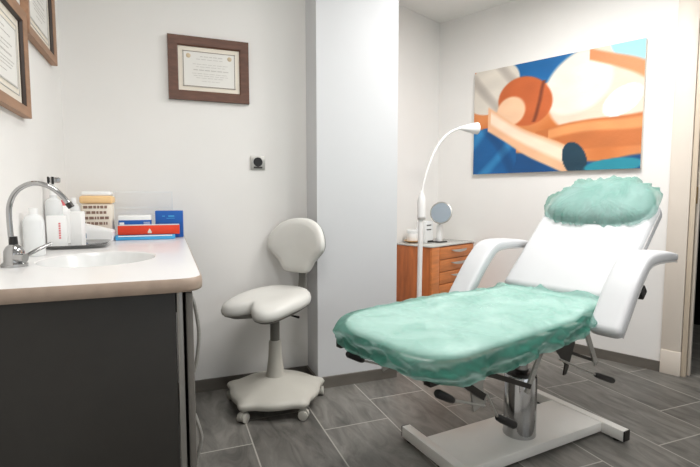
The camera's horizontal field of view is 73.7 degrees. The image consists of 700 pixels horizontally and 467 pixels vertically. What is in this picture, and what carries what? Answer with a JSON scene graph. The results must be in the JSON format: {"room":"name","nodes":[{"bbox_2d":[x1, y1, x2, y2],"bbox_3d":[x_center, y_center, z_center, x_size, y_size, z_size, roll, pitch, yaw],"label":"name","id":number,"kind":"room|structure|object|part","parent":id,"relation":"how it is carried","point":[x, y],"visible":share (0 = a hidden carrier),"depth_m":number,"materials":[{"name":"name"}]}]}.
{"room":"examination room","nodes":[
{"label":"examination room","id":0,"kind":"room"},
{"bbox_2d":[0,0,65,263],"bbox_3d":[-0.506,-0.169,-0.154,0.100,2.560,5.506,-2,5,-21],"label":"wall","id":1,"kind":"structure","parent":0,"point":[32,149],"depth_m":1.80,"materials":[{"name":"paint"}]},
{"bbox_2d":[0,0,31,118],"bbox_3d":[-1.060,-0.576,1.418,0.025,0.367,0.528,-2,5,-21],"label":"framed certificate","id":2,"kind":"object","parent":1,"relation":"attached to","point":[15,91],"visible":1,"depth_m":1.55,"materials":[{"name":"brown wood"}]},
{"bbox_2d":[20,0,57,65],"bbox_3d":[-1.251,-0.934,1.879,0.025,0.390,0.465,-2,5,-21],"label":"framed certificate","id":3,"kind":"object","parent":1,"relation":"attached to","point":[41,22],"visible":0.99,"depth_m":1.94,"materials":[{"name":"brown wood"}]},
{"bbox_2d":[57,0,307,382],"bbox_3d":[-0.848,-0.384,2.605,1.272,2.560,0.100,-2,5,-21],"label":"wall","id":4,"kind":"structure","parent":0,"point":[124,135],"depth_m":2.58,"materials":[{"name":"paint"}]},
{"bbox_2d":[167,33,248,104],"bbox_3d":[-0.762,-0.886,2.534,0.421,0.334,0.021,-2,5,-21],"label":"framed certificate","id":5,"kind":"object","parent":4,"relation":"attached to","point":[199,68],"visible":1,"depth_m":2.53,"materials":[{"name":"brown wood"}]},
{"bbox_2d":[178,365,307,394],"bbox_3d":[-0.838,0.863,2.646,1.249,0.068,0.012,-2,5,-21],"label":"baseboard","id":6,"kind":"structure","parent":4,"relation":"attached to","point":[203,385],"depth_m":2.67,"materials":[{"name":"tile"}]},
{"bbox_2d":[250,156,264,169],"bbox_3d":[-0.527,-0.404,2.669,0.082,0.078,0.012,-2,5,-21],"label":"wall socket","id":7,"kind":"object","parent":4,"relation":"attached to","point":[257,162],"visible":1,"depth_m":2.66,"materials":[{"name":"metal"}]},
{"bbox_2d":[305,0,398,376],"bbox_3d":[-0.079,-0.415,3.005,0.499,2.560,0.700,-2,5,-21],"label":"wall pillar","id":8,"kind":"structure","parent":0,"point":[352,45],"depth_m":2.68,"materials":[{"name":"paint"}]},
{"bbox_2d":[307,366,315,375],"bbox_3d":[-0.225,0.854,2.775,0.012,0.065,0.206,-2,5,-21],"label":"baseboard","id":9,"kind":"structure","parent":8,"relation":"attached to","point":[309,371],"depth_m":2.80,"materials":[{"name":"tile"}]},
{"bbox_2d":[322,368,396,387],"bbox_3d":[0.051,0.854,2.772,0.501,0.065,0.012,-2,5,-21],"label":"baseboard","id":10,"kind":"structure","parent":8,"relation":"attached to","point":[375,374],"depth_m":2.76,"materials":[{"name":"tile"}]},
{"bbox_2d":[397,5,439,242],"bbox_3d":[0.390,-0.473,3.742,0.100,2.560,1.150,4,6,45],"label":"wall","id":11,"kind":"structure","parent":0,"point":[418,35],"depth_m":3.78,"materials":[{"name":"paint"}]},
{"bbox_2d":[178,324,699,466],"bbox_3d":[2.241,1.037,1.495,6.800,0.100,6.600,-2,5,-21],"label":"floor","id":12,"kind":"structure","parent":0,"point":[359,424],"depth_m":2.31,"materials":[{"name":"tile"}]},
{"bbox_2d":[0,291,202,466],"bbox_3d":[-0.899,0.530,1.812,0.543,0.860,1.438,-2,5,-21],"label":"base cabinet","id":13,"kind":"object","parent":12,"relation":"on","point":[84,382],"visible":0.78,"depth_m":1.14,"materials":[{"name":"grey laminate"}]},
{"bbox_2d":[0,236,201,304],"bbox_3d":[-0.894,0.132,1.774,0.551,0.133,1.481,-2,5,-21],"label":"countertop","id":14,"kind":"structure","parent":13,"relation":"on","point":[121,268],"depth_m":1.27,"materials":[{"name":"white laminate"}]},
{"bbox_2d":[22,208,45,256],"bbox_3d":[-1.094,-0.005,1.617,0.064,0.165,0.064,-2,5,-21],"label":"bottle","id":15,"kind":"object","parent":14,"relation":"on","point":[33,224],"visible":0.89,"depth_m":1.59,"materials":[{"name":"plastic"}]},
{"bbox_2d":[0,181,73,267],"bbox_3d":[-0.934,-0.031,1.396,0.191,0.251,0.079,-3,5,-34],"label":"faucet","id":16,"kind":"object","parent":14,"relation":"on","point":[14,256],"visible":1,"depth_m":1.36,"materials":[{"name":"silver metal"}]},
{"bbox_3d":[-0.956,0.056,1.400,0.042,0.051,0.115,1,5,14],"label":"lever","id":17,"kind":"part","parent":16,"relation":"part of","materials":[{"name":"silver metal"}]},
{"bbox_3d":[-0.923,-0.060,1.389,0.168,0.192,0.015,-2,5,-21],"label":"spout","id":18,"kind":"part","parent":16,"relation":"part of","materials":[{"name":"silver metal"}]},
{"bbox_2d":[70,198,80,210],"bbox_3d":[-1.274,-0.065,2.156,0.056,0.200,0.056,-2,5,-21],"label":"bottle","id":19,"kind":"object","parent":14,"relation":"on","point":[76,207],"visible":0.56,"depth_m":2.14,"materials":[{"name":"plastic"}]},
{"bbox_2d":[47,239,110,248],"bbox_3d":[-1.128,0.044,1.947,0.235,0.014,0.275,-2,5,-25],"label":"tray","id":20,"kind":"object","parent":14,"relation":"on","point":[92,243],"visible":0.69,"depth_m":1.88,"materials":[{"name":"silver metal"}]},
{"bbox_2d":[45,177,62,241],"bbox_3d":[-1.219,-0.090,1.923,0.062,0.285,0.062,-2,5,-21],"label":"pump bottle","id":21,"kind":"object","parent":20,"relation":"on","point":[53,205],"visible":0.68,"depth_m":1.90,"materials":[{"name":"plastic"}]},
{"bbox_2d":[46,215,67,245],"bbox_3d":[-1.164,-0.009,1.857,0.068,0.125,0.048,-2,5,-29],"label":"box","id":22,"kind":"object","parent":20,"relation":"on","point":[57,233],"visible":0.85,"depth_m":1.84,"materials":[{"name":"cardboard"}]},
{"bbox_2d":[61,200,70,242],"bbox_3d":[-1.248,-0.051,2.033,0.060,0.190,0.060,-2,5,-21],"label":"bottle","id":23,"kind":"object","parent":20,"relation":"on","point":[66,210],"visible":0.2,"depth_m":2.02,"materials":[{"name":"white plastic"}]},
{"bbox_2d":[69,211,85,245],"bbox_3d":[-1.110,-0.020,1.906,0.044,0.140,0.040,-1,5,-7],"label":"box","id":24,"kind":"object","parent":20,"relation":"on","point":[77,218],"visible":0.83,"depth_m":1.89,"materials":[{"name":"cardboard"}]},
{"bbox_2d":[36,252,154,266],"bbox_3d":[-0.840,0.150,1.567,0.348,0.129,0.408,-2,5,-21],"label":"basin","id":25,"kind":"object","parent":14,"relation":"in","point":[71,259],"depth_m":1.70,"materials":[{"name":"white ceramic"}]},
{"bbox_2d":[79,191,114,229],"bbox_3d":[-1.233,-0.091,2.288,0.142,0.230,0.126,-2,5,-21],"label":"tub","id":26,"kind":"object","parent":14,"relation":"on","point":[102,215],"visible":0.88,"depth_m":2.23,"materials":[{"name":"white plastic"}]},
{"bbox_3d":[-1.233,-0.165,2.283,0.142,0.036,0.126,-2,5,-21],"label":"lid","id":27,"kind":"part","parent":26,"relation":"part of","materials":[{"name":"plastic"}]},
{"bbox_2d":[85,223,115,240],"bbox_3d":[-1.169,-0.008,2.153,0.150,0.085,0.090,-1,5,-15],"label":"case","id":28,"kind":"object","parent":14,"relation":"on","point":[92,231],"visible":0.46,"depth_m":2.12,"materials":[{"name":"white plastic"}]},
{"bbox_2d":[113,192,172,216],"bbox_3d":[-1.071,-0.105,2.431,0.282,0.236,0.088,-2,5,-21],"label":"box","id":29,"kind":"object","parent":14,"relation":"on","point":[113,192],"visible":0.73,"depth_m":2.40,"materials":[{"name":"plastic"}]},
{"bbox_2d":[115,234,174,240],"bbox_3d":[-0.988,0.015,2.265,0.262,0.022,0.086,-2,5,-21],"label":"carton","id":30,"kind":"object","parent":14,"relation":"on","point":[150,236],"visible":0.88,"depth_m":2.23,"materials":[{"name":"blue cardboard"}]},
{"bbox_2d":[118,224,179,234],"bbox_3d":[-0.976,-0.021,2.275,0.274,0.046,0.072,-2,5,-20],"label":"carton","id":31,"kind":"object","parent":30,"relation":"on","point":[135,229],"visible":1,"depth_m":2.24,"materials":[{"name":"cardboard"}]},
{"bbox_2d":[118,215,151,224],"bbox_3d":[-1.067,-0.035,2.325,0.148,0.113,0.072,-2,5,-21],"label":"carton","id":32,"kind":"object","parent":31,"relation":"on","point":[122,219],"visible":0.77,"depth_m":2.29,"materials":[{"name":"white cardboard"}]},
{"bbox_3d":[-0.976,-0.043,2.274,0.270,0.002,0.066,-2,5,-20],"label":"lid","id":33,"kind":"part","parent":31,"relation":"part of","materials":[{"name":"cardboard"}]},
{"bbox_2d":[155,210,183,236],"bbox_3d":[-0.919,-0.050,2.381,0.130,0.134,0.061,-1,5,-17],"label":"carton","id":34,"kind":"object","parent":14,"relation":"on","point":[166,216],"visible":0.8,"depth_m":2.35,"materials":[{"name":"blue cardboard"}]},
{"bbox_3d":[-0.502,0.516,1.456,0.018,0.764,0.470,-2,5,-21],"label":"door","id":35,"kind":"part","parent":13,"relation":"part of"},
{"bbox_3d":[-0.422,0.276,1.280,0.026,0.213,0.010,-2,5,-21],"label":"handle","id":36,"kind":"part","parent":13,"relation":"part of","materials":[{"name":"metal"}]},
{"bbox_3d":[-0.422,0.570,1.303,0.026,0.143,0.010,-2,5,-21],"label":"handle","id":37,"kind":"part","parent":13,"relation":"part of","materials":[{"name":"metal"}]},
{"bbox_2d":[221,218,325,423],"bbox_3d":[-0.400,0.418,2.457,0.535,0.983,0.539,3,5,32],"label":"stool","id":38,"kind":"object","parent":12,"relation":"on","point":[297,243],"visible":1,"depth_m":2.44,"materials":[{"name":"plastic"}]},
{"bbox_3d":[-0.415,0.352,2.434,0.393,0.107,0.437,3,5,32],"label":"seat","id":39,"kind":"part","parent":38,"relation":"part of","materials":[{"name":"white leather"}]},
{"bbox_3d":[-0.291,0.066,2.613,0.392,0.304,0.094,3,5,32],"label":"backrest","id":40,"kind":"part","parent":38,"relation":"part of","materials":[{"name":"white leather"}]},
{"bbox_2d":[396,239,473,301],"bbox_3d":[0.690,0.439,3.755,0.387,0.740,0.597,4,6,45],"label":"base cabinet","id":41,"kind":"object","parent":12,"relation":"on","point":[442,262],"visible":0.38,"depth_m":3.56,"materials":[{"name":"brown wood"}]},
{"bbox_2d":[417,221,432,242],"bbox_3d":[0.591,-0.014,3.684,0.094,0.170,0.100,4,6,45],"label":"box","id":42,"kind":"object","parent":41,"relation":"on","point":[427,225],"visible":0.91,"depth_m":3.64,"materials":[{"name":"cardboard"}]},
{"bbox_2d":[430,202,451,242],"bbox_3d":[0.733,-0.090,3.688,0.168,0.322,0.126,4,6,45],"label":"vanity mirror","id":43,"kind":"object","parent":41,"relation":"on","point":[440,212],"visible":1,"depth_m":3.67,"materials":[{"name":"white plastic"}]},
{"bbox_2d":[431,203,450,222],"bbox_3d":[0.713,-0.163,3.662,0.158,0.155,0.034,2,5,25],"label":"mirror glass","id":44,"kind":"object","parent":43,"relation":"attached to","point":[440,212],"depth_m":3.66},
{"bbox_3d":[0.834,0.420,3.682,0.018,0.089,0.479,4,6,45],"label":"drawer","id":45,"kind":"part","parent":41,"relation":"part of","materials":[{"name":"brown wood"}]},
{"bbox_3d":[0.834,0.327,3.675,0.018,0.089,0.479,4,6,45],"label":"drawer","id":46,"kind":"part","parent":41,"relation":"part of","materials":[{"name":"brown wood"}]},
{"bbox_3d":[0.834,0.233,3.667,0.018,0.089,0.479,4,6,45],"label":"drawer","id":47,"kind":"part","parent":41,"relation":"part of","materials":[{"name":"brown wood"}]},
{"bbox_3d":[0.834,0.139,3.660,0.018,0.089,0.479,4,6,45],"label":"drawer","id":48,"kind":"part","parent":41,"relation":"part of","materials":[{"name":"brown wood"}]},
{"bbox_3d":[0.860,0.223,3.655,0.029,0.021,0.210,4,6,45],"label":"handle","id":49,"kind":"part","parent":41,"relation":"part of","materials":[{"name":"metal"}]},
{"bbox_3d":[0.860,0.130,3.648,0.029,0.021,0.210,4,6,45],"label":"handle","id":50,"kind":"part","parent":41,"relation":"part of","materials":[{"name":"metal"}]},
{"bbox_3d":[0.491,0.062,3.683,0.140,0.020,0.140,-2,5,-21],"label":"saucer","id":51,"kind":"object","parent":41,"relation":"on","visible":0},
{"bbox_2d":[407,229,417,240],"bbox_3d":[0.491,0.015,3.679,0.090,0.091,0.090,-2,5,-21],"label":"jar","id":52,"kind":"object","parent":51,"relation":"on","point":[412,235],"visible":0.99,"depth_m":3.64,"materials":[{"name":"plastic"}]},
{"bbox_3d":[0.491,-0.016,3.677,0.090,0.027,0.090,-2,5,-21],"label":"lid","id":53,"kind":"part","parent":52,"relation":"part of","materials":[{"name":"plastic"}]},
{"bbox_2d":[417,122,480,296],"bbox_3d":[0.616,0.043,3.205,0.576,1.616,0.260,-2,5,-21],"label":"floor lamp","id":54,"kind":"object","parent":12,"relation":"on","point":[474,128],"visible":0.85,"depth_m":3.14,"materials":[{"name":"white metal"}]},
{"bbox_2d":[336,183,677,466],"bbox_3d":[0.723,0.350,2.010,1.680,1.189,0.820,-3,6,-37],"label":"bed","id":55,"kind":"object","parent":12,"relation":"on","point":[612,263],"visible":0.59,"depth_m":2.05,"materials":[{"name":"white leather"}]},
{"bbox_2d":[333,283,599,387],"bbox_3d":[0.515,0.334,1.833,1.241,0.135,0.687,-3,6,-37],"label":"cover","id":56,"kind":"object","parent":55,"relation":"on","point":[412,349],"visible":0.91,"depth_m":1.55,"materials":[{"name":"green fabric"}]},
{"bbox_3d":[0.379,0.539,1.485,0.163,0.071,0.009,-3,6,-37],"label":"lever","id":57,"kind":"part","parent":55,"relation":"part of","materials":[{"name":"metal"}]},
{"bbox_3d":[0.405,0.494,1.505,0.110,0.160,0.006,-3,6,-37],"label":"hinge plate","id":58,"kind":"part","parent":55,"relation":"part of","materials":[{"name":"metal"}]},
{"bbox_3d":[0.764,0.179,2.469,0.626,0.302,0.120,-3,6,-37],"label":"armrest","id":59,"kind":"part","parent":55,"relation":"part of","materials":[{"name":"white leather"}]},
{"bbox_3d":[0.470,0.570,1.544,0.072,0.103,0.009,-3,6,-37],"label":"lever","id":60,"kind":"part","parent":55,"relation":"part of","materials":[{"name":"metal"}]},
{"bbox_3d":[0.751,0.903,2.104,0.800,0.044,0.275,-2,5,-28],"label":"plate","id":61,"kind":"part","parent":55,"relation":"part of","materials":[{"name":"white metal"}]},
{"bbox_3d":[0.737,0.298,1.998,0.562,0.026,0.566,-3,6,-37],"label":"seat","id":62,"kind":"part","parent":55,"relation":"part of","materials":[{"name":"green fabric"}]},
{"bbox_3d":[0.751,0.497,2.043,0.058,0.200,0.058,-3,6,-37],"label":"lift rod","id":63,"kind":"part","parent":55,"relation":"part of","materials":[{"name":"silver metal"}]},
{"bbox_3d":[0.807,0.474,1.760,0.150,0.120,0.005,-3,6,-37],"label":"hinge plate","id":64,"kind":"part","parent":55,"relation":"part of","materials":[{"name":"black metal"}]},
{"bbox_3d":[0.875,0.512,1.786,0.289,0.132,0.009,-3,6,-37],"label":"lever","id":65,"kind":"part","parent":55,"relation":"part of","materials":[{"name":"metal"}]},
{"bbox_3d":[1.137,0.081,2.305,0.470,0.445,0.555,-3,6,-37],"label":"backrest","id":66,"kind":"part","parent":55,"relation":"part of","materials":[{"name":"white leather"}]},
{"bbox_2d":[544,175,662,226],"bbox_3d":[1.279,-0.167,2.398,0.290,0.268,0.568,-3,6,-37],"label":"headrest cover","id":67,"kind":"object","parent":55,"relation":"on","point":[610,193],"visible":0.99,"depth_m":2.31,"materials":[{"name":"green fabric"}]},
{"bbox_3d":[1.188,0.223,1.914,0.626,0.302,0.120,-3,6,-37],"label":"armrest","id":68,"kind":"part","parent":55,"relation":"part of","materials":[{"name":"white leather"}]},
{"bbox_2d":[399,0,514,22],"bbox_3d":[2.241,-1.615,1.288,6.800,0.100,6.600,-2,5,-21],"label":"ceiling","id":69,"kind":"structure","parent":0,"point":[440,11],"depth_m":3.61,"materials":[{"name":"paint"}]},
{"bbox_2d":[437,0,699,375],"bbox_3d":[3.217,-0.314,1.703,6.794,2.560,0.120,4,6,45],"label":"wall","id":70,"kind":"structure","parent":0,"point":[507,205],"depth_m":3.40,"materials":[{"name":"paint"}]},
{"bbox_2d":[473,38,646,174],"bbox_3d":[1.422,-0.844,3.338,1.178,0.800,0.028,4,6,45],"label":"canvas painting","id":71,"kind":"object","parent":70,"relation":"attached to","point":[582,110],"visible":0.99,"depth_m":3.25,"materials":[{"name":"fabric"}]},
{"bbox_2d":[564,341,659,371],"bbox_3d":[1.357,0.794,3.543,1.692,0.065,0.012,4,6,45],"label":"baseboard","id":72,"kind":"structure","parent":70,"relation":"attached to","point":[650,364],"depth_m":3.10,"materials":[{"name":"tile"}]},
{"bbox_2d":[659,0,699,376],"bbox_3d":[2.387,-0.351,2.507,1.100,2.510,0.144,4,6,45],"label":"door frame","id":73,"kind":"structure","parent":70,"relation":"in","point":[685,112],"depth_m":2.81,"materials":[{"name":"paint"}]},
{"bbox_2d":[694,222,699,324],"bbox_3d":[2.934,-0.422,3.090,1.910,2.560,1.460,4,6,45],"label":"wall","id":74,"kind":"structure","parent":0,"point":[697,291],"depth_m":4.02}
]}

